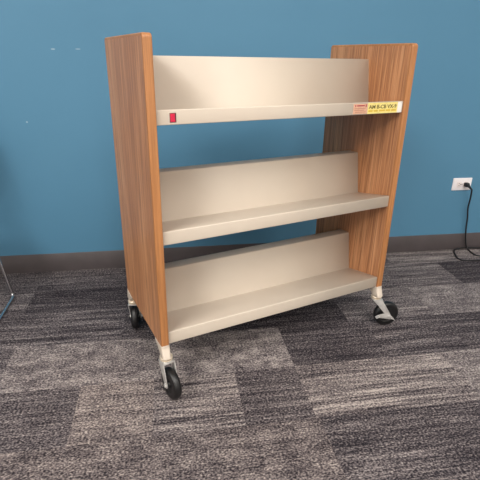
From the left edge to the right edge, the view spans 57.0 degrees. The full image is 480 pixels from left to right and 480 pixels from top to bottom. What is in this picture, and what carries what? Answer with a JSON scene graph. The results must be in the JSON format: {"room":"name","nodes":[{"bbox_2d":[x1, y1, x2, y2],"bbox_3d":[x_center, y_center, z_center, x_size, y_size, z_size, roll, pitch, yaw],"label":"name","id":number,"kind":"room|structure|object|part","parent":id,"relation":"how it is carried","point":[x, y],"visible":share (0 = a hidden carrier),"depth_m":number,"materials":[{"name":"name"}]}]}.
{"room":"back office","nodes":[
{"label":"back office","id":0,"kind":"room"},
{"bbox_2d":[0,248,479,479],"bbox_3d":[0.318,1.289,-0.427,6.600,0.001,6.200,-3,23,-9],"label":"floor","id":1,"kind":"structure","parent":0,"point":[323,390],"depth_m":1.49,"materials":[{"name":"grey carpet"}]},
{"bbox_2d":[0,259,13,320],"bbox_3d":[-1.318,-0.046,1.673,0.649,0.830,0.568,-3,23,-9],"label":"chair","id":2,"kind":"object","parent":1,"relation":"on","point":[1,264],"visible":1,"depth_m":1.97,"materials":[{"name":"silver metal"}]},
{"bbox_2d":[105,32,417,399],"bbox_3d":[0.111,-0.145,1.638,1.028,1.081,0.560,-10,25,-26],"label":"cart","id":3,"kind":"object","parent":1,"relation":"on","point":[362,93],"visible":1,"depth_m":1.52,"materials":[{"name":"brown wood"}]},
{"bbox_3d":[-0.325,-0.149,1.390,0.025,0.885,0.409,-10,25,-26],"label":"panel","id":4,"kind":"part","parent":3,"relation":"part of","materials":[{"name":"brown wood"}]},
{"bbox_2d":[164,229,376,342],"bbox_3d":[0.066,0.111,1.720,0.867,0.165,0.410,-10,25,-26],"label":"shelf","id":5,"kind":"object","parent":3,"relation":"attached to","point":[205,294],"depth_m":1.66,"materials":[{"name":"beige metal"}]},
{"bbox_2d":[159,150,388,245],"bbox_3d":[0.071,-0.201,1.592,0.867,0.167,0.410,-10,25,-26],"label":"shelf","id":6,"kind":"object","parent":3,"relation":"attached to","point":[196,202],"depth_m":1.53,"materials":[{"name":"beige metal"}]},
{"bbox_2d":[153,55,402,125],"bbox_3d":[0.076,-0.513,1.464,0.867,0.168,0.410,-10,25,-26],"label":"shelf","id":7,"kind":"object","parent":3,"relation":"attached to","point":[186,89],"depth_m":1.41,"materials":[{"name":"beige metal"}]},
{"bbox_3d":[0.468,-0.295,1.776,0.025,0.885,0.409,-10,25,-26],"label":"panel","id":8,"kind":"part","parent":3,"relation":"part of","materials":[{"name":"brown wood"}]},
{"bbox_2d":[453,182,479,260],"bbox_3d":[1.875,-0.104,2.491,1.304,0.408,0.202,0,22,-2],"label":"power cord","id":9,"kind":"object","parent":1,"relation":"on","point":[466,184],"visible":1,"depth_m":2.52,"materials":[{"name":"black plastic"}]},
{"bbox_2d":[0,0,479,255],"bbox_3d":[-0.159,-1.516,1.784,6.600,3.500,0.100,-3,23,-9],"label":"wall","id":10,"kind":"structure","parent":0,"point":[59,193],"depth_m":2.10,"materials":[{"name":"blue paint"}]},
{"bbox_2d":[0,232,479,273],"bbox_3d":[-0.175,0.078,2.381,6.600,0.098,0.006,-3,23,-9],"label":"baseboard","id":11,"kind":"structure","parent":10,"relation":"attached to","point":[13,264],"depth_m":2.33,"materials":[{"name":"plastic"}]},
{"bbox_2d":[451,178,471,189],"bbox_3d":[1.239,-0.311,2.466,0.114,0.070,0.008,-3,23,-9],"label":"wall outlet","id":12,"kind":"object","parent":10,"relation":"attached to","point":[458,183],"visible":0.91,"depth_m":2.46,"materials":[{"name":"white plastic"}]}
]}

